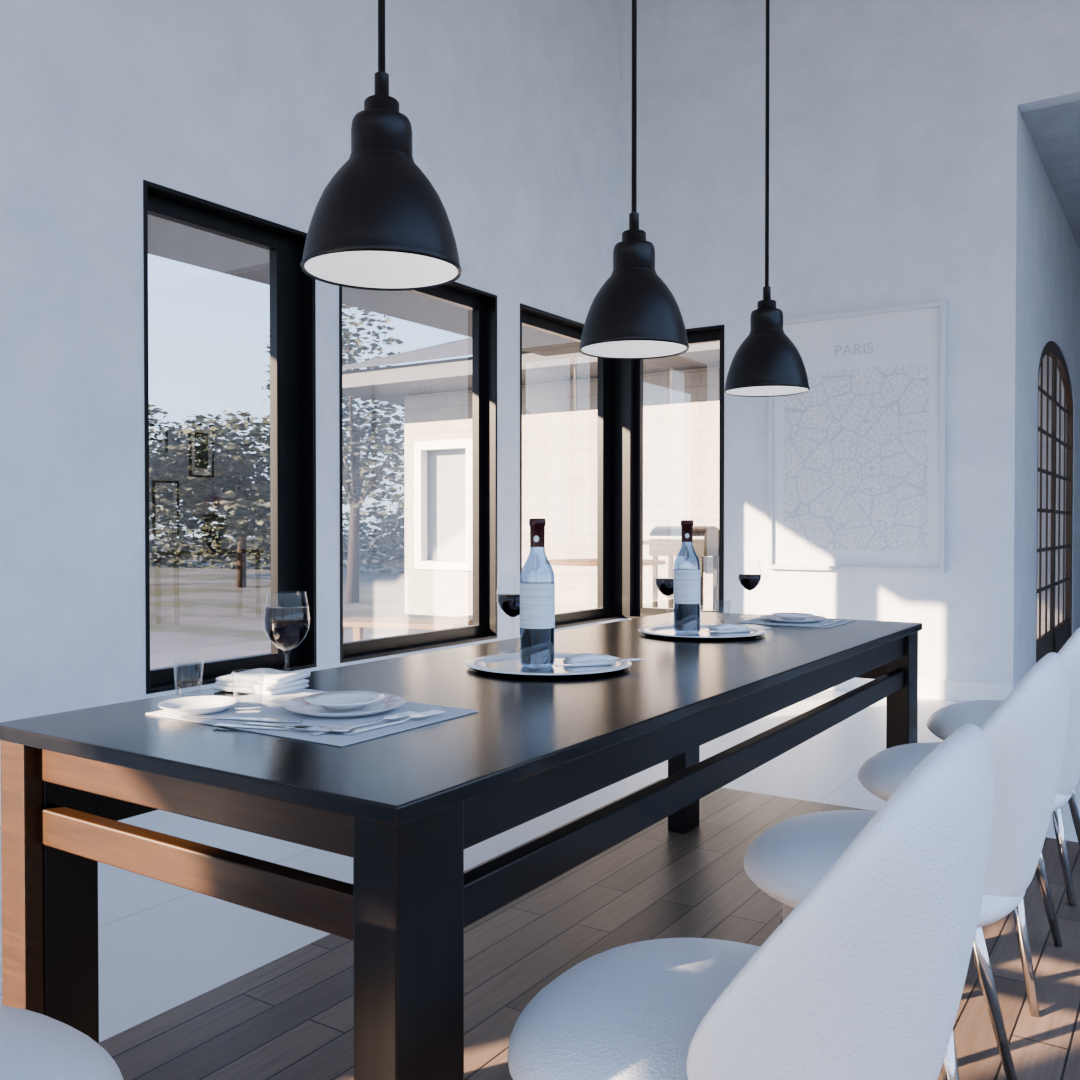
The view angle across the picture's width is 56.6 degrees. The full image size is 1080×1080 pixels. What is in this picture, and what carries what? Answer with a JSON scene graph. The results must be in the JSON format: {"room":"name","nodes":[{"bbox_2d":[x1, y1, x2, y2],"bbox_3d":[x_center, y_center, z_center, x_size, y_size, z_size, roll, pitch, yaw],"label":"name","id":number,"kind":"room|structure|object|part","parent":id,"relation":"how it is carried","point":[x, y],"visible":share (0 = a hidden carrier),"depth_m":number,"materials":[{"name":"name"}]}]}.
{"room":"dining room","nodes":[
{"label":"dining room","id":0,"kind":"room"},
{"bbox_2d":[0,0,621,789],"bbox_3d":[-2.751,-1.682,2.282,0.130,5.400,12.230,1,1,33],"label":"wall","id":1,"kind":"structure","parent":0,"point":[513,108],"depth_m":4.12,"materials":[{"name":"paint"}]},
{"bbox_2d":[0,790,0,826],"bbox_3d":[-1.764,0.936,3.687,0.015,0.125,8.600,1,1,33],"label":"baseboard","id":2,"kind":"structure","parent":1,"relation":"attached to","point":[0,790],"depth_m":3.49,"materials":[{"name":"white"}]},
{"bbox_2d":[143,180,316,693],"bbox_3d":[-1.371,-0.411,4.399,0.139,2.040,0.922,1,1,33],"label":"frame","id":3,"kind":"object","parent":1,"relation":"attached to","point":[292,291],"visible":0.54,"depth_m":4.67,"materials":[{"name":"black"}]},
{"bbox_2d":[148,215,579,355],"bbox_3d":[-0.122,-1.620,5.025,3.750,0.160,6.300,1,1,33],"label":"roof","id":4,"kind":"structure","parent":1,"relation":"attached to","point":[167,239],"depth_m":6.08,"materials":[{"name":"grey"}]},
{"bbox_2d":[339,282,496,662],"bbox_3d":[-0.671,-0.426,5.463,0.139,2.040,1.310,1,1,33],"label":"frame","id":5,"kind":"object","parent":1,"relation":"attached to","point":[483,305],"visible":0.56,"depth_m":5.96,"materials":[{"name":"black metal"}]},
{"bbox_2d":[520,303,621,628],"bbox_3d":[0.179,-0.444,6.756,0.139,2.040,1.303,1,1,33],"label":"frame","id":6,"kind":"object","parent":1,"relation":"attached to","point":[530,317],"visible":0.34,"depth_m":7.20,"materials":[{"name":"black"}]},
{"bbox_2d":[0,689,1079,1041],"bbox_3d":[1.243,1.032,3.087,5.960,0.050,17.900,1,1,33],"label":"floor tile","id":7,"kind":"structure","parent":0,"point":[162,946],"depth_m":2.99,"materials":[{"name":"white tile"}]},
{"bbox_2d":[99,778,1079,1079],"bbox_3d":[-0.394,1.088,-0.893,4.060,0.050,9.450,1,1,33],"label":"floor","id":8,"kind":"structure","parent":0,"point":[289,1017],"depth_m":2.38,"materials":[{"name":"brown wood"}]},
{"bbox_2d":[0,1005,123,1079],"bbox_3d":[-0.695,0.618,0.972,0.481,0.841,0.538,1,1,33],"label":"dining chair","id":9,"kind":"object","parent":8,"relation":"on","point":[33,1045],"visible":1,"depth_m":1.08,"materials":[{"name":"white plastic"}]},
{"bbox_2d":[0,612,921,1079],"bbox_3d":[0.175,0.643,2.316,0.817,0.750,2.433,1,1,33],"label":"dining table","id":10,"kind":"object","parent":8,"relation":"on","point":[406,806],"visible":0.83,"depth_m":1.44,"materials":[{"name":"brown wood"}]},
{"bbox_2d":[214,668,310,695],"bbox_3d":[-0.507,0.257,1.833,0.146,0.031,0.118,0,1,25],"label":"folded napkin","id":11,"kind":"object","parent":10,"relation":"on","point":[275,681],"visible":0.99,"depth_m":1.80,"materials":[{"name":"white fabric"}]},
{"bbox_2d":[145,688,478,746],"bbox_3d":[-0.364,0.276,1.608,0.430,0.002,0.310,1,1,33],"label":"placemat","id":12,"kind":"object","parent":10,"relation":"on","point":[266,708],"visible":0.57,"depth_m":1.55,"materials":[{"name":"grey fabric"}]},
{"bbox_2d":[158,696,238,714],"bbox_3d":[-0.550,0.268,1.616,0.124,0.014,0.124,1,1,33],"label":"plate","id":13,"kind":"object","parent":12,"relation":"on","point":[195,705],"visible":1,"depth_m":1.63,"materials":[{"name":"white ceramic"}]},
{"bbox_2d":[181,714,302,722],"bbox_3d":[-0.458,0.274,1.538,0.200,0.003,0.018,0,1,13],"label":"table knife","id":14,"kind":"object","parent":12,"relation":"on","point":[185,715],"visible":1,"depth_m":1.53,"materials":[{"name":"silver metal"}]},
{"bbox_2d":[233,673,262,712],"bbox_3d":[-0.469,0.243,1.611,0.051,0.064,0.051,1,1,33],"label":"water glass","id":15,"kind":"object","parent":12,"relation":"on","point":[233,673],"visible":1,"depth_m":1.60,"materials":[{"name":"clear glass"}]},
{"bbox_2d":[213,723,329,731],"bbox_3d":[-0.390,0.273,1.464,0.195,0.007,0.024,0,1,16],"label":"table knife","id":16,"kind":"object","parent":12,"relation":"on","point":[302,727],"visible":1,"depth_m":1.46,"materials":[{"name":"silver metal"}]},
{"bbox_2d":[263,606,309,701],"bbox_3d":[-0.432,0.181,1.711,0.077,0.185,0.077,1,1,33],"label":"wine","id":17,"kind":"object","parent":12,"relation":"on","point":[286,627],"visible":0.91,"depth_m":1.68,"materials":[{"name":"black"}]},
{"bbox_2d":[243,721,354,731],"bbox_3d":[-0.355,0.273,1.470,0.185,0.007,0.034,0,1,22],"label":"soup spoon","id":18,"kind":"object","parent":12,"relation":"on","point":[335,728],"visible":0.95,"depth_m":1.45,"materials":[{"name":"silver metal"}]},
{"bbox_2d":[282,693,405,717],"bbox_3d":[-0.315,0.268,1.617,0.196,0.014,0.196,1,1,33],"label":"dinner plate","id":19,"kind":"object","parent":12,"relation":"on","point":[299,705],"visible":0.66,"depth_m":1.60,"materials":[{"name":"white ceramic"}]},
{"bbox_3d":[-0.315,0.268,1.617,0.196,0.014,0.196,1,1,33],"label":"plate","id":20,"kind":"part","parent":19,"relation":"part of","materials":[{"name":"white ceramic"}]},
{"bbox_2d":[304,691,384,709],"bbox_3d":[-0.315,0.261,1.617,0.128,0.014,0.128,1,1,33],"label":"plate","id":21,"kind":"object","parent":19,"relation":"on","point":[335,700],"visible":1,"depth_m":1.63,"materials":[{"name":"white ceramic"}]},
{"bbox_2d":[309,711,417,735],"bbox_3d":[-0.259,0.273,1.494,0.024,0.007,0.195,1,1,42],"label":"fork","id":22,"kind":"object","parent":12,"relation":"on","point":[401,715],"depth_m":1.52,"materials":[{"name":"silver metal"}]},
{"bbox_2d":[342,710,444,735],"bbox_3d":[-0.217,0.273,1.502,0.024,0.007,0.195,1,1,38],"label":"knife","id":23,"kind":"object","parent":12,"relation":"on","point":[433,712],"depth_m":1.51,"materials":[{"name":"silver metal"}]},
{"bbox_2d":[497,586,519,651],"bbox_3d":[-0.063,0.174,2.354,0.077,0.185,0.077,1,1,33],"label":"wine glass","id":24,"kind":"object","parent":10,"relation":"on","point":[509,603],"visible":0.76,"depth_m":2.33,"materials":[{"name":"black"}]},
{"bbox_2d":[466,652,631,676],"bbox_3d":[0.018,0.265,2.134,0.352,0.010,0.352,1,1,33],"label":"serving tray","id":25,"kind":"object","parent":10,"relation":"on","point":[508,663],"visible":0.63,"depth_m":2.08,"materials":[{"name":"silver metal"}]},
{"bbox_2d":[520,518,554,667],"bbox_3d":[-0.005,0.110,2.119,0.074,0.312,0.074,1,1,33],"label":"wine bottle","id":26,"kind":"object","parent":25,"relation":"on","point":[537,579],"visible":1,"depth_m":2.09,"materials":[{"name":"clear glass"}]},
{"bbox_2d":[563,653,616,666],"bbox_3d":[0.107,0.255,2.141,0.104,0.022,0.053,0,1,-18],"label":"folded napkin","id":27,"kind":"object","parent":25,"relation":"on","point":[583,658],"visible":0.95,"depth_m":2.12,"materials":[{"name":"white fabric"}]},
{"bbox_2d":[555,658,643,666],"bbox_3d":[0.125,0.256,2.093,0.195,0.007,0.024,0,1,-21],"label":"fork","id":28,"kind":"object","parent":25,"relation":"on","point":[633,659],"visible":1,"depth_m":2.10,"materials":[{"name":"silver metal"}]},
{"bbox_2d":[655,573,673,596],"bbox_3d":[0.390,0.164,3.062,0.077,0.185,0.077,1,1,33],"label":"wine glass","id":29,"kind":"object","parent":10,"relation":"on","point":[665,586],"visible":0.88,"depth_m":3.04,"materials":[{"name":"black"}]},
{"bbox_2d":[638,624,765,638],"bbox_3d":[0.450,0.256,2.790,0.352,0.010,0.352,1,1,33],"label":"serving tray","id":30,"kind":"object","parent":10,"relation":"on","point":[657,630],"visible":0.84,"depth_m":2.74,"materials":[{"name":"silver metal"}]},
{"bbox_2d":[673,520,700,633],"bbox_3d":[0.408,0.101,2.783,0.074,0.312,0.074,1,1,33],"label":"wine bottle","id":31,"kind":"object","parent":30,"relation":"on","point":[687,571],"visible":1,"depth_m":2.75,"materials":[{"name":"clear glass"}]},
{"bbox_2d":[708,624,749,632],"bbox_3d":[0.528,0.246,2.802,0.107,0.022,0.056,0,1,-24],"label":"folded napkin","id":32,"kind":"object","parent":30,"relation":"on","point":[719,627],"visible":0.92,"depth_m":2.78,"materials":[{"name":"white fabric"}]},
{"bbox_2d":[707,627,770,632],"bbox_3d":[0.548,0.247,2.754,0.195,0.007,0.024,0,1,-21],"label":"fork","id":33,"kind":"object","parent":30,"relation":"on","point":[755,627],"visible":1,"depth_m":2.76,"materials":[{"name":"silver metal"}]},
{"bbox_2d":[738,574,761,590],"bbox_3d":[0.696,0.161,3.327,0.077,0.185,0.077,1,1,33],"label":"wine glass","id":34,"kind":"object","parent":10,"relation":"on","point":[749,582],"visible":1,"depth_m":3.30,"materials":[{"name":"black"}]},
{"bbox_2d":[736,617,855,627],"bbox_3d":[0.804,0.255,3.138,0.290,0.002,0.280,1,1,33],"label":"placemat","id":35,"kind":"object","parent":10,"relation":"on","point":[759,620],"visible":0.64,"depth_m":3.07,"materials":[{"name":"grey fabric"}]},
{"bbox_2d":[760,614,825,622],"bbox_3d":[0.790,0.247,3.135,0.200,0.014,0.200,1,1,33],"label":"plate","id":36,"kind":"object","parent":35,"relation":"on","point":[770,617],"visible":0.72,"depth_m":3.09,"materials":[{"name":"white ceramic"}]},
{"bbox_2d":[772,613,813,619],"bbox_3d":[0.790,0.239,3.134,0.128,0.014,0.128,1,1,33],"label":"plate","id":37,"kind":"object","parent":36,"relation":"on","point":[788,616],"visible":1,"depth_m":3.12,"materials":[{"name":"white ceramic"}]},
{"bbox_3d":[0.790,0.247,3.135,0.200,0.014,0.200,1,1,33],"label":"plate","id":38,"kind":"part","parent":36,"relation":"part of","materials":[{"name":"white ceramic"}]},
{"bbox_2d":[821,619,845,625],"bbox_3d":[0.895,0.251,3.057,0.024,0.007,0.195,1,1,33],"label":"fork","id":39,"kind":"object","parent":35,"relation":"on","point":[835,620],"depth_m":3.08,"materials":[{"name":"silver metal"}]},
{"bbox_2d":[507,724,994,1079],"bbox_3d":[0.234,0.616,1.171,0.538,0.841,0.481,1,1,33],"label":"dining chair","id":40,"kind":"object","parent":8,"relation":"on","point":[864,978],"visible":1,"depth_m":0.95,"materials":[{"name":"white plastic"}]},
{"bbox_3d":[0.207,0.594,1.188,0.470,0.129,0.476,1,1,33],"label":"seat","id":41,"kind":"part","parent":40,"relation":"part of","materials":[{"name":"white plastic"}]},
{"bbox_3d":[0.359,0.432,1.087,0.237,0.475,0.477,1,1,33],"label":"backrest","id":42,"kind":"part","parent":40,"relation":"part of","materials":[{"name":"white plastic"}]},
{"bbox_2d":[744,652,1069,1079],"bbox_3d":[0.641,0.607,1.790,0.538,0.841,0.481,1,1,33],"label":"dining chair","id":43,"kind":"object","parent":8,"relation":"on","point":[1026,735],"visible":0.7,"depth_m":1.60,"materials":[{"name":"white plastic"}]},
{"bbox_3d":[0.614,0.585,1.807,0.470,0.129,0.476,1,1,33],"label":"seat","id":44,"kind":"part","parent":43,"relation":"part of","materials":[{"name":"white plastic"}]},
{"bbox_3d":[0.765,0.424,1.705,0.237,0.475,0.477,1,1,33],"label":"backrest","id":45,"kind":"part","parent":43,"relation":"part of","materials":[{"name":"white plastic"}]},
{"bbox_2d":[858,627,1079,1016],"bbox_3d":[1.048,0.598,2.408,0.538,0.841,0.481,1,1,33],"label":"dining chair","id":46,"kind":"object","parent":8,"relation":"on","point":[881,774],"visible":0.28,"depth_m":2.24,"materials":[{"name":"white plastic"}]},
{"bbox_3d":[1.021,0.577,2.425,0.470,0.129,0.476,1,1,33],"label":"seat","id":47,"kind":"part","parent":46,"relation":"part of","materials":[{"name":"white plastic"}]},
{"bbox_3d":[1.172,0.415,2.323,0.237,0.475,0.477,1,1,33],"label":"backrest","id":48,"kind":"part","parent":46,"relation":"part of","materials":[{"name":"white plastic"}]},
{"bbox_2d":[927,700,1079,905],"bbox_3d":[1.460,0.590,3.034,0.538,0.841,0.481,1,1,33],"label":"dining chair","id":49,"kind":"object","parent":8,"relation":"on","point":[946,720],"visible":0.07,"depth_m":2.98,"materials":[{"name":"white plastic"}]},
{"bbox_3d":[1.433,0.568,3.051,0.470,0.129,0.476,1,1,33],"label":"seat","id":50,"kind":"part","parent":49,"relation":"part of","materials":[{"name":"white plastic"}]},
{"bbox_2d":[622,0,1079,687],"bbox_3d":[3.009,-1.730,5.735,5.700,5.400,0.130,1,1,33],"label":"wall","id":51,"kind":"structure","parent":0,"point":[894,125],"depth_m":6.29,"materials":[{"name":"paint"}]},
{"bbox_2d":[611,325,723,618],"bbox_3d":[0.905,-0.450,7.137,0.923,2.040,0.139,1,1,33],"label":"frame","id":52,"kind":"object","parent":51,"relation":"attached to","point":[626,375],"visible":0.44,"depth_m":7.26,"materials":[{"name":"black metal"}]},
{"bbox_2d":[768,300,946,572],"bbox_3d":[1.976,-0.621,6.325,1.104,1.634,0.044,1,1,33],"label":"map poster","id":53,"kind":"object","parent":51,"relation":"attached to","point":[857,459],"visible":0.97,"depth_m":6.30,"materials":[{"name":"white paper"}]},
{"bbox_2d":[830,677,1012,701],"bbox_3d":[1.681,0.896,6.559,2.585,0.125,0.015,1,1,33],"label":"baseboard","id":54,"kind":"structure","parent":51,"relation":"attached to","point":[932,688],"depth_m":6.02,"materials":[{"name":"white"}]},
{"bbox_2d":[1017,113,1079,683],"bbox_3d":[4.360,-0.811,8.331,0.080,3.490,5.670,1,1,33],"label":"wall","id":55,"kind":"structure","parent":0,"point":[1049,252],"depth_m":6.56,"materials":[{"name":"paint"}]},
{"bbox_2d":[1021,100,1079,249],"bbox_3d":[5.655,-2.594,7.454,3.180,0.100,5.670,1,1,33],"label":"ceiling","id":56,"kind":"structure","parent":0,"point":[1054,131],"depth_m":6.48,"materials":[{"name":"paint"}]},
{"bbox_3d":[-0.315,-4.419,0.642,5.960,0.120,12.230,1,1,33],"label":"ceiling","id":57,"kind":"structure","parent":0,"visible":0},
{"bbox_2d":[301,0,461,290],"bbox_3d":[-0.258,-2.405,1.612,0.260,3.935,0.260,1,1,33],"label":"pendant lamp","id":58,"kind":"object","parent":57,"relation":"hanging from","point":[379,223],"visible":1,"depth_m":1.58,"materials":[{"name":"black metal"}]},
{"bbox_2d":[579,0,688,359],"bbox_3d":[0.222,-2.416,2.342,0.260,3.935,0.260,1,1,33],"label":"pendant lamp","id":59,"kind":"object","parent":57,"relation":"hanging from","point":[634,314],"visible":1,"depth_m":2.31,"materials":[{"name":"black metal"}]},
{"bbox_2d":[724,0,809,396],"bbox_3d":[0.700,-2.426,3.069,0.260,3.935,0.260,1,1,33],"label":"pendant lamp","id":60,"kind":"object","parent":57,"relation":"hanging from","point":[767,363],"visible":1,"depth_m":3.04,"materials":[{"name":"black metal"}]},
{"bbox_3d":[7.322,-0.833,9.895,3.310,3.490,0.200,1,1,33],"label":"wall","id":61,"kind":"structure","parent":0,"visible":0},
{"bbox_2d":[1036,341,1072,662],"bbox_3d":[3.914,-0.267,7.644,0.047,2.420,2.320,1,1,33],"label":"frame","id":62,"kind":"object","parent":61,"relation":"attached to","point":[1054,640],"visible":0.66,"depth_m":7.65,"materials":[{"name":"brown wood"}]},
{"bbox_2d":[1037,354,1068,639],"bbox_3d":[3.916,-0.222,7.643,0.001,2.330,2.140,1,1,33],"label":"glass","id":63,"kind":"object","parent":62,"relation":"attached to","point":[1051,358],"visible":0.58,"depth_m":7.52,"materials":[{"name":"clear glass"}]},
{"label":"outside","id":64,"kind":"structure","parent":0,"visible":0},
{"bbox_2d":[149,536,451,653],"bbox_3d":[-0.113,0.998,18.043,140.000,0.200,150.000,1,1,33],"label":"ground","id":65,"kind":"structure","parent":64,"point":[191,608],"depth_m":15.06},
{"bbox_2d":[149,404,253,536],"bbox_3d":[-8.264,-0.935,19.170,5.337,3.643,5.394,1,1,33],"label":"tree","id":66,"kind":"object","parent":65,"relation":"on","point":[169,509],"visible":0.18,"depth_m":18.53,"materials":[{"name":"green plant"}]},
{"bbox_2d":[149,410,345,587],"bbox_3d":[-5.613,-0.708,18.723,4.008,3.203,4.084,1,1,33],"label":"tree","id":67,"kind":"object","parent":65,"relation":"on","point":[241,507],"visible":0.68,"depth_m":17.88,"materials":[{"name":"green plant"}]},
{"bbox_2d":[149,502,404,573],"bbox_3d":[-7.613,0.025,26.372,24.778,2.086,2.327,0,1,26],"label":"hedge","id":68,"kind":"object","parent":65,"relation":"on","point":[221,542],"visible":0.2,"depth_m":26.50,"materials":[{"name":"green plant"}]},
{"bbox_2d":[150,615,472,668],"bbox_3d":[0.341,1.010,8.259,6.510,0.050,5.750,1,1,33],"label":"patio","id":69,"kind":"structure","parent":65,"relation":"on","point":[167,659],"depth_m":8.85,"materials":[{"name":"beige concrete"}]},
{"bbox_2d":[343,617,471,642],"bbox_3d":[-1.046,0.800,7.522,1.000,0.390,0.400,0,1,16],"label":"garden bench","id":70,"kind":"object","parent":69,"relation":"on","point":[358,623],"visible":0.38,"depth_m":7.40,"materials":[{"name":"brown wood"}]},
{"bbox_2d":[549,559,665,565],"bbox_3d":[0.607,0.580,9.304,1.120,0.780,1.120,1,1,33],"label":"outdoor table","id":71,"kind":"object","parent":69,"relation":"on","point":[571,562],"visible":0.23,"depth_m":9.03,"materials":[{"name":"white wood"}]},
{"bbox_2d":[643,526,718,610],"bbox_3d":[1.342,0.407,10.255,0.920,1.100,0.440,1,1,33],"label":"barbecue grill","id":72,"kind":"object","parent":69,"relation":"on","point":[663,540],"visible":0.64,"depth_m":10.05,"materials":[{"name":"silver metal"}]},
{"bbox_2d":[261,304,404,602],"bbox_3d":[-2.799,-1.340,14.989,2.677,4.568,2.732,1,1,33],"label":"tree","id":73,"kind":"object","parent":65,"relation":"on","point":[353,483],"visible":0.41,"depth_m":14.86,"materials":[{"name":"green plant"}]},
{"bbox_2d":[342,337,719,616],"bbox_3d":[2.500,-1.085,13.243,8.410,4.100,7.100,1,1,33],"label":"neighbouring house","id":74,"kind":"structure","parent":65,"relation":"on","point":[681,393],"depth_m":11.79,"materials":[{"name":"white paint"}]}
]}

